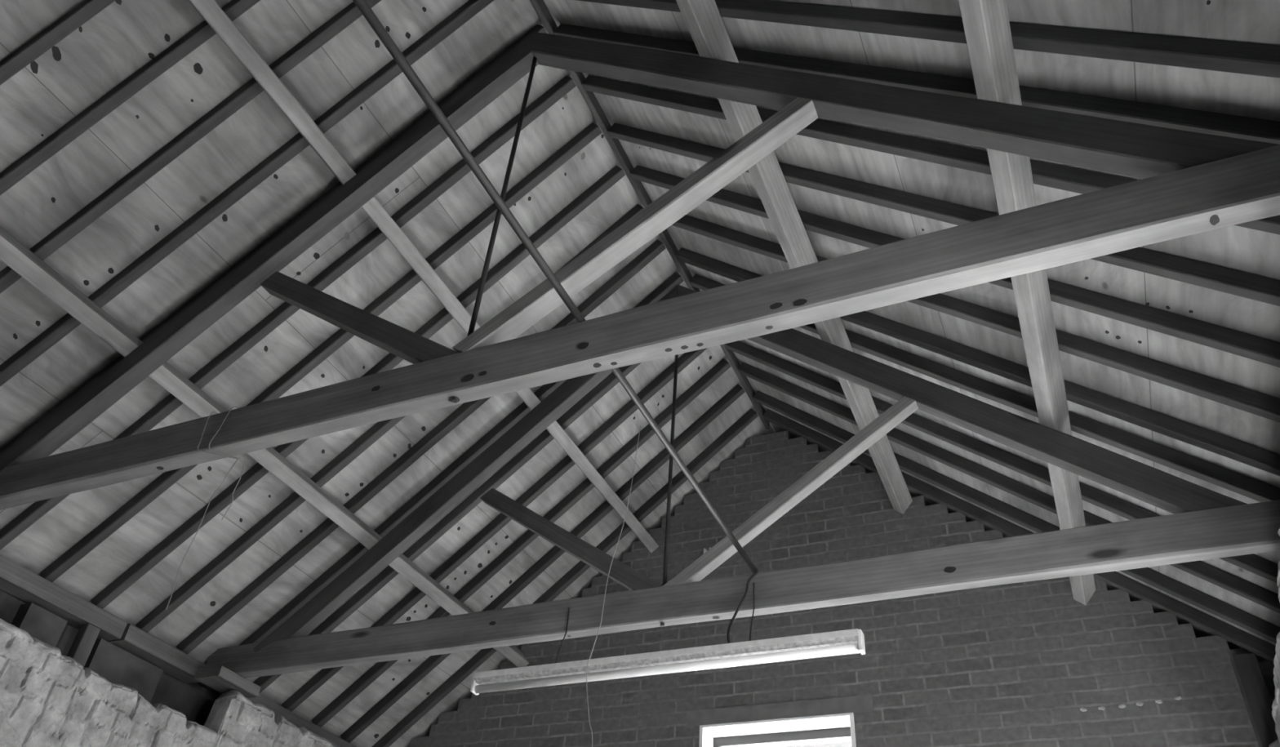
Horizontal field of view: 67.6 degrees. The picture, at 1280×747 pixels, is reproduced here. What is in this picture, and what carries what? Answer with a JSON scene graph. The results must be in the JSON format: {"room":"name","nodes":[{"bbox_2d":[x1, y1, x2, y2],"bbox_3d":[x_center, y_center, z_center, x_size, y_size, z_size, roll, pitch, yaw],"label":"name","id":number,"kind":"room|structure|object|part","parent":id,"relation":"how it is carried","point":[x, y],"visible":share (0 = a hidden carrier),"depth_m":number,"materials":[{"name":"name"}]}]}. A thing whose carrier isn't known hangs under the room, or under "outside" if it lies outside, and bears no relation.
{"room":"barn interior","nodes":[
{"label":"barn interior","id":0,"kind":"room"},
{"bbox_2d":[0,589,218,725],"bbox_3d":[-3.341,2.021,3.019,0.339,3.438,7.465,-13,-42,20],"label":"wall","id":1,"kind":"structure","parent":0,"point":[108,660],"depth_m":4.78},
{"bbox_2d":[0,554,127,640],"bbox_3d":[-3.256,0.383,3.745,0.135,0.092,3.071,-13,-42,20],"label":"wall plate","id":2,"kind":"object","parent":1,"relation":"on","point":[15,580],"visible":0.87,"depth_m":4.51,"materials":[{"name":"grey wood"}]},
{"bbox_2d":[0,0,115,84],"bbox_3d":[-2.234,-1.213,3.545,2.739,2.252,0.050,-13,-42,20],"label":"rafter","id":3,"kind":"object","parent":2,"relation":"on","point":[13,64],"visible":1,"depth_m":3.53,"materials":[{"name":"grey wood"}]},
{"bbox_2d":[0,0,260,195],"bbox_3d":[-2.116,-1.036,3.750,2.738,2.253,0.049,-13,-42,20],"label":"rafter","id":4,"kind":"object","parent":2,"relation":"on","point":[22,167],"visible":0.88,"depth_m":3.74,"materials":[{"name":"grey wood"}]},
{"bbox_2d":[0,0,381,293],"bbox_3d":[-2.002,-0.866,3.948,2.738,2.253,0.052,-13,-42,20],"label":"rafter","id":5,"kind":"object","parent":2,"relation":"on","point":[313,42],"visible":0.86,"depth_m":3.94,"materials":[{"name":"grey wood"}]},
{"bbox_2d":[0,0,493,386],"bbox_3d":[-1.884,-0.688,4.155,2.739,2.254,0.050,-13,-42,20],"label":"rafter","id":6,"kind":"object","parent":2,"relation":"on","point":[137,268],"visible":0.88,"depth_m":4.16,"materials":[{"name":"grey wood"}]},
{"bbox_2d":[0,24,546,454],"bbox_3d":[-1.767,-0.514,4.358,2.739,2.252,0.050,-13,-42,20],"label":"rafter","id":7,"kind":"object","parent":2,"relation":"on","point":[538,28],"visible":0.23,"depth_m":4.38,"materials":[{"name":"grey wood"}]},
{"bbox_2d":[0,75,576,550],"bbox_3d":[-1.648,-0.335,4.566,2.738,2.253,0.049,-13,-42,20],"label":"rafter","id":8,"kind":"object","parent":2,"relation":"on","point":[215,367],"visible":0.72,"depth_m":4.57,"materials":[{"name":"black wood"}]},
{"bbox_2d":[40,122,601,582],"bbox_3d":[-1.526,-0.153,4.776,2.738,2.253,0.052,-13,-42,20],"label":"rafter","id":9,"kind":"object","parent":2,"relation":"on","point":[166,480],"visible":0.77,"depth_m":4.75,"materials":[{"name":"black wood"}]},
{"bbox_2d":[90,165,625,608],"bbox_3d":[-1.407,0.025,4.984,2.739,2.254,0.050,-13,-42,20],"label":"rafter","id":10,"kind":"object","parent":2,"relation":"on","point":[255,473],"visible":0.73,"depth_m":4.96,"materials":[{"name":"black wood"}]},
{"bbox_2d":[106,623,208,683],"bbox_3d":[-2.517,1.472,5.009,0.132,0.088,0.556,-13,-42,20],"label":"wall plate","id":11,"kind":"object","parent":1,"relation":"on","point":[182,666],"visible":0.8,"depth_m":4.96,"materials":[{"name":"grey wood"}]},
{"bbox_2d":[135,204,644,632],"bbox_3d":[-1.291,0.199,5.187,2.739,2.252,0.050,-13,-42,20],"label":"rafter","id":12,"kind":"object","parent":11,"relation":"on","point":[380,428],"visible":0.52,"depth_m":5.05,"materials":[{"name":"black wood"}]},
{"bbox_2d":[176,239,666,653],"bbox_3d":[-1.177,0.371,5.386,2.738,2.253,0.049,-13,-42,20],"label":"rafter","id":13,"kind":"object","parent":11,"relation":"on","point":[461,413],"visible":0.78,"depth_m":5.32,"materials":[{"name":"black wood"}]},
{"bbox_2d":[217,692,356,746],"bbox_3d":[-2.013,2.246,5.909,0.132,0.091,1.521,-13,-42,20],"label":"wall plate","id":14,"kind":"object","parent":1,"relation":"on","point":[290,716],"visible":0.34,"depth_m":5.73,"materials":[{"name":"grey wood"}]},
{"bbox_2d":[253,362,641,693],"bbox_3d":[-0.947,0.715,5.785,2.739,2.254,0.050,-13,-42,20],"label":"rafter","id":15,"kind":"object","parent":14,"relation":"on","point":[611,380],"visible":0.57,"depth_m":5.75,"materials":[{"name":"grey wood"}]},
{"bbox_2d":[282,347,707,711],"bbox_3d":[-0.831,0.889,5.988,2.739,2.252,0.050,-13,-42,20],"label":"rafter","id":16,"kind":"object","parent":14,"relation":"on","point":[618,418],"visible":0.7,"depth_m":5.96,"materials":[{"name":"grey wood"}]},
{"bbox_2d":[311,358,730,727],"bbox_3d":[-0.719,1.057,6.183,2.738,2.253,0.049,-13,-42,20],"label":"rafter","id":17,"kind":"object","parent":14,"relation":"on","point":[483,576],"visible":0.75,"depth_m":6.17,"materials":[{"name":"grey wood"}]},
{"bbox_2d":[340,383,745,742],"bbox_3d":[-0.602,1.231,6.385,2.738,2.253,0.052,-13,-42,20],"label":"rafter","id":18,"kind":"object","parent":14,"relation":"on","point":[428,665],"visible":0.82,"depth_m":6.37,"materials":[{"name":"grey wood"}]},
{"bbox_2d":[371,408,758,746],"bbox_3d":[-0.485,1.407,6.590,2.739,2.254,0.050,-13,-42,20],"label":"rafter","id":19,"kind":"object","parent":14,"relation":"on","point":[744,420],"visible":0.71,"depth_m":6.58,"materials":[{"name":"grey wood"}]},
{"bbox_2d":[0,617,341,746],"bbox_3d":[-3.062,1.883,2.784,0.134,3.391,7.196,-13,-42,20],"label":"wall","id":20,"kind":"structure","parent":0,"point":[48,699],"depth_m":4.36,"materials":[{"name":"stone"}]},
{"bbox_2d":[193,665,260,697],"bbox_3d":[-2.232,1.675,5.180,0.177,0.058,0.304,-13,-42,20],"label":"padstone","id":21,"kind":"object","parent":20,"relation":"on","point":[220,678],"visible":0.9,"depth_m":5.12,"materials":[{"name":"grey concrete"}]},
{"bbox_2d":[0,0,1279,746],"bbox_3d":[-0.526,-0.826,3.827,5.878,2.404,7.781,-13,-42,20],"label":"ceiling","id":22,"kind":"structure","parent":0,"point":[36,102],"depth_m":4.39,"materials":[{"name":"grey wood"}]},
{"bbox_2d":[586,426,640,746],"bbox_3d":[-0.138,1.090,4.109,0.158,2.106,0.016,-13,-42,20],"label":"pull cord","id":23,"kind":"object","parent":22,"relation":"hanging from","point":[640,426],"visible":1,"depth_m":4.21,"materials":[{"name":"grey fabric"}]},
{"bbox_2d":[529,0,769,429],"bbox_3d":[-0.155,-1.257,5.062,0.030,0.090,5.440,-13,-42,20],"label":"board","id":24,"kind":"object","parent":22,"relation":"attached to","point":[539,6],"visible":0.56,"depth_m":5.20,"materials":[{"name":"grey wood"}]},
{"bbox_2d":[205,284,1279,678],"bbox_3d":[0.148,0.323,4.988,5.411,2.121,0.083,-13,-42,20],"label":"roof truss","id":25,"kind":"object","parent":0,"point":[1205,523],"visible":0.92,"depth_m":4.39,"materials":[{"name":"grey wood"}]},
{"bbox_2d":[352,0,756,573],"bbox_3d":[-0.224,-0.225,2.976,0.024,0.024,3.697,-13,-42,20],"label":"rod","id":26,"kind":"object","parent":25,"relation":"on","point":[363,6],"visible":0.88,"depth_m":2.72,"materials":[{"name":"grey metal"}]},
{"bbox_2d":[726,568,758,643],"bbox_3d":[0.444,1.007,4.125,0.137,0.384,0.037,0,-39,5],"label":"cable","id":27,"kind":"object","parent":26,"relation":"hanging from","point":[755,573],"visible":0.89,"depth_m":4.13,"materials":[{"name":"black plastic"}]},
{"bbox_2d":[470,607,865,694],"bbox_3d":[0.078,1.133,4.195,1.796,0.400,0.102,-13,-42,20],"label":"fluorescent light","id":28,"kind":"object","parent":25,"relation":"hanging from","point":[846,642],"depth_m":4.03,"materials":[{"name":"white metal"}]},
{"bbox_3d":[-0.356,1.210,4.403,0.006,0.313,0.067,-13,-42,20],"label":"wire","id":29,"kind":"part","parent":28,"relation":"part of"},
{"bbox_3d":[0.166,0.362,4.944,0.019,2.006,0.019,-13,-42,20],"label":"king rod","id":30,"kind":"part","parent":25,"relation":"part of","materials":[{"name":"grey metal"}]},
{"bbox_2d":[749,582,755,640],"bbox_3d":[0.478,1.022,4.086,0.006,0.313,0.067,-13,-42,20],"label":"wire","id":31,"kind":"object","parent":25,"relation":"hanging from","point":[753,582],"visible":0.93,"depth_m":4.08,"materials":[{"name":"black"}]},
{"bbox_2d":[409,430,1275,746],"bbox_3d":[0.788,2.707,5.213,5.792,5.670,0.250,-13,-42,20],"label":"wall","id":32,"kind":"structure","parent":0,"point":[1014,664],"depth_m":5.66,"materials":[{"name":"grey brick"}]},
{"bbox_2d":[698,712,856,746],"bbox_3d":[0.757,3.042,4.932,0.936,2.457,0.243,-13,-42,20],"label":"window","id":33,"kind":"structure","parent":32,"relation":"in","point":[836,726],"depth_m":5.68,"materials":[{"name":"white paint"}]},
{"bbox_3d":[0.794,3.097,4.996,0.936,2.457,0.058,-13,-42,20],"label":"frame","id":34,"kind":"part","parent":33,"relation":"part of","materials":[{"name":"grey"}]},
{"bbox_2d":[1080,706,1087,711],"bbox_3d":[2.311,1.750,4.984,0.034,0.022,0.013,-13,-42,20],"label":"plaster dab","id":35,"kind":"object","parent":32,"relation":"attached to","point":[1082,708],"visible":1,"depth_m":4.98,"materials":[{"name":"grey paint"}]},
{"bbox_2d":[1097,706,1105,710],"bbox_3d":[2.392,1.732,4.952,0.036,0.023,0.014,-13,-42,20],"label":"plaster dab","id":36,"kind":"object","parent":32,"relation":"attached to","point":[1102,708],"visible":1,"depth_m":4.95,"materials":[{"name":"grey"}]},
{"bbox_2d":[1118,703,1125,707],"bbox_3d":[2.481,1.711,4.920,0.038,0.022,0.013,-13,-42,20],"label":"plaster dab","id":37,"kind":"object","parent":32,"relation":"attached to","point":[1122,705],"visible":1,"depth_m":4.92,"materials":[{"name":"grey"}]},
{"bbox_2d":[1136,702,1143,706],"bbox_3d":[2.558,1.691,4.893,0.037,0.023,0.013,-13,-42,20],"label":"plaster dab","id":38,"kind":"object","parent":32,"relation":"attached to","point":[1140,704],"visible":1,"depth_m":4.89,"materials":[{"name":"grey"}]},
{"bbox_2d":[1155,698,1162,703],"bbox_3d":[2.640,1.668,4.865,0.033,0.024,0.013,-13,-42,20],"label":"plaster dab","id":39,"kind":"object","parent":32,"relation":"attached to","point":[1158,700],"visible":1,"depth_m":4.86,"materials":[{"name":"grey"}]},
{"bbox_2d":[1174,695,1181,699],"bbox_3d":[2.723,1.643,4.841,0.033,0.022,0.014,-13,-42,20],"label":"plaster dab","id":40,"kind":"object","parent":32,"relation":"attached to","point":[1178,697],"visible":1,"depth_m":4.84,"materials":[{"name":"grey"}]},
{"bbox_2d":[1231,653,1278,746],"bbox_3d":[2.993,1.632,4.601,0.108,0.556,0.080,-13,-42,20],"label":"post","id":41,"kind":"object","parent":32,"relation":"on","point":[1249,675],"visible":0.88,"depth_m":4.62,"materials":[{"name":"grey wood"}]},
{"bbox_2d":[1268,526,1279,746],"bbox_3d":[1.481,0.869,1.046,0.212,3.359,7.196,-13,-42,20],"label":"wall","id":42,"kind":"structure","parent":0,"point":[1276,704],"depth_m":3.72,"materials":[{"name":"stone"}]},
{"bbox_3d":[-0.847,2.776,0.869,6.552,0.117,8.424,-13,-42,20],"label":"floor","id":43,"kind":"structure","parent":0,"visible":0},
{"bbox_2d":[66,623,100,667],"bbox_3d":[-2.787,2.554,3.590,0.061,3.403,0.074,-13,-42,20],"label":"stud","id":44,"kind":"object","parent":43,"relation":"on","point":[83,642],"visible":0.33,"depth_m":4.59,"materials":[{"name":"grey wood"}]},
{"bbox_3d":[1.774,0.866,1.075,0.292,3.438,7.465,-13,-42,20],"label":"wall","id":45,"kind":"structure","parent":0,"visible":0},
{"bbox_3d":[2.174,-0.032,2.678,0.132,0.092,5.429,-13,-42,20],"label":"wall plate","id":46,"kind":"object","parent":45,"relation":"on","visible":0},
{"bbox_2d":[0,31,1279,510],"bbox_3d":[-0.552,-0.727,3.769,5.411,2.120,0.085,-13,-42,20],"label":"roof truss","id":47,"kind":"object","parent":46,"relation":"on","point":[1192,183],"visible":1,"depth_m":3.14,"materials":[{"name":"grey wood"}]},
{"bbox_2d":[196,411,237,458],"bbox_3d":[-1.528,0.231,3.519,0.153,0.191,0.048,12,-40,-8],"label":"wire loop","id":48,"kind":"object","parent":47,"relation":"attached to","point":[212,411],"visible":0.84,"depth_m":3.46,"materials":[{"name":"grey metal"}]},
{"bbox_2d":[165,458,238,609],"bbox_3d":[-1.515,0.548,3.319,0.132,0.558,0.015,-26,-48,32],"label":"twine","id":49,"kind":"object","parent":48,"relation":"hanging from","point":[237,459],"visible":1,"depth_m":3.34,"materials":[{"name":"grey fabric"}]},
{"bbox_2d":[208,406,239,458],"bbox_3d":[-1.491,0.217,3.495,0.046,0.189,0.110,-27,-49,33],"label":"wire loop","id":50,"kind":"object","parent":47,"relation":"attached to","point":[233,406],"visible":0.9,"depth_m":3.45,"materials":[{"name":"grey metal"}]},
{"bbox_2d":[221,459,245,519],"bbox_3d":[-1.447,0.416,3.420,0.014,0.206,0.098,22,-42,-20],"label":"twine","id":51,"kind":"object","parent":47,"relation":"hanging from","point":[245,460],"visible":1,"depth_m":3.45,"materials":[{"name":"grey fabric"}]},
{"bbox_2d":[0,226,528,666],"bbox_3d":[-1.898,0.358,4.703,0.128,0.133,5.458,-13,-42,20],"label":"purlin","id":52,"kind":"object","parent":47,"relation":"on","point":[13,253],"visible":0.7,"depth_m":4.38,"materials":[{"name":"grey wood"}]},
{"bbox_2d":[238,271,684,645],"bbox_3d":[-1.062,0.542,5.585,2.738,2.253,0.052,-13,-42,20],"label":"rafter","id":53,"kind":"object","parent":52,"relation":"on","point":[352,556],"visible":0.56,"depth_m":5.53,"materials":[{"name":"black wood"}]},
{"bbox_2d":[188,0,658,552],"bbox_3d":[-1.007,-0.415,4.856,0.129,0.134,5.458,-13,-42,20],"label":"purlin","id":54,"kind":"object","parent":47,"relation":"on","point":[211,11],"visible":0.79,"depth_m":4.40,"materials":[{"name":"grey wood"}]},
{"bbox_3d":[-0.535,-0.687,3.725,0.019,2.006,0.019,-13,-42,20],"label":"king rod","id":55,"kind":"part","parent":47,"relation":"part of","materials":[{"name":"grey metal"}]},
{"bbox_2d":[675,0,912,514],"bbox_3d":[0.605,-0.780,4.244,0.127,0.133,5.458,-13,-42,20],"label":"purlin","id":56,"kind":"object","parent":47,"relation":"on","point":[703,20],"visible":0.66,"depth_m":4.27,"materials":[{"name":"grey wood"}]},
{"bbox_2d":[958,0,1095,604],"bbox_3d":[1.399,-0.389,3.451,0.128,0.135,5.458,-13,-42,20],"label":"purlin","id":57,"kind":"object","parent":47,"relation":"on","point":[986,24],"visible":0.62,"depth_m":3.46,"materials":[{"name":"grey wood"}]},
{"bbox_2d":[553,23,1279,144],"bbox_3d":[0.776,-1.067,3.420,2.741,2.249,0.051,-13,-42,20],"label":"rafter","id":58,"kind":"object","parent":46,"relation":"on","point":[1146,113],"visible":0.62,"depth_m":3.09,"materials":[{"name":"grey wood"}]},
{"bbox_2d":[575,0,1279,78],"bbox_3d":[0.681,-1.210,3.254,2.741,2.249,0.049,-13,-42,20],"label":"rafter","id":59,"kind":"object","parent":46,"relation":"on","point":[1235,57],"visible":0.85,"depth_m":2.76,"materials":[{"name":"grey wood"}]},
{"bbox_2d":[581,75,1279,235],"bbox_3d":[0.898,-0.884,3.631,2.740,2.250,0.049,-13,-42,20],"label":"rafter","id":60,"kind":"object","parent":46,"relation":"on","point":[1044,174],"visible":0.68,"depth_m":3.54,"materials":[{"name":"grey wood"}]},
{"bbox_2d":[607,123,1279,306],"bbox_3d":[1.021,-0.701,3.845,2.740,2.250,0.050,-13,-42,20],"label":"rafter","id":61,"kind":"object","parent":46,"relation":"on","point":[1230,281],"visible":0.72,"depth_m":3.67,"materials":[{"name":"grey wood"}]},
{"bbox_2d":[630,165,1279,367],"bbox_3d":[1.139,-0.523,4.051,2.741,2.249,0.049,-13,-42,20],"label":"rafter","id":62,"kind":"object","parent":46,"relation":"on","point":[1267,351],"visible":0.59,"depth_m":3.49,"materials":[{"name":"grey wood"}]},
{"bbox_2d":[671,214,1279,422],"bbox_3d":[1.262,-0.339,4.265,2.741,2.249,0.051,-13,-42,20],"label":"rafter","id":63,"kind":"object","parent":46,"relation":"on","point":[1265,406],"visible":0.63,"depth_m":3.74,"materials":[{"name":"black wood"}]},
{"bbox_2d":[675,247,1279,475],"bbox_3d":[1.398,-0.136,4.501,2.740,2.250,0.049,-13,-42,20],"label":"rafter","id":64,"kind":"object","parent":46,"relation":"on","point":[1234,449],"visible":0.76,"depth_m":4.05,"materials":[{"name":"black wood"}]},
{"bbox_2d":[688,274,1279,502],"bbox_3d":[1.491,0.003,4.663,2.740,2.250,0.050,-13,-42,20],"label":"rafter","id":65,"kind":"object","parent":46,"relation":"on","point":[1248,486],"visible":0.7,"depth_m":4.19,"materials":[{"name":"black wood"}]},
{"bbox_2d":[724,340,1278,582],"bbox_3d":[1.734,0.368,5.087,2.741,2.249,0.051,-13,-42,20],"label":"rafter","id":66,"kind":"object","parent":46,"relation":"on","point":[1264,567],"visible":0.66,"depth_m":4.98,"materials":[{"name":"grey wood"}]},
{"bbox_2d":[737,362,1279,613],"bbox_3d":[1.844,0.532,5.277,2.740,2.250,0.049,-13,-42,20],"label":"rafter","id":67,"kind":"object","parent":46,"relation":"on","point":[1256,593],"visible":0.76,"depth_m":5.19,"materials":[{"name":"grey wood"}]},
{"bbox_2d":[752,391,1279,643],"bbox_3d":[1.975,0.728,5.505,2.740,2.250,0.050,-13,-42,20],"label":"rafter","id":68,"kind":"object","parent":46,"relation":"on","point":[1268,630],"visible":0.79,"depth_m":5.34,"materials":[{"name":"grey wood"}]},
{"bbox_2d":[762,408,1275,662],"bbox_3d":[2.064,0.862,5.661,2.741,2.249,0.049,-13,-42,20],"label":"rafter","id":69,"kind":"object","parent":46,"relation":"on","point":[1246,640],"visible":0.71,"depth_m":5.20,"materials":[{"name":"grey wood"}]}
]}

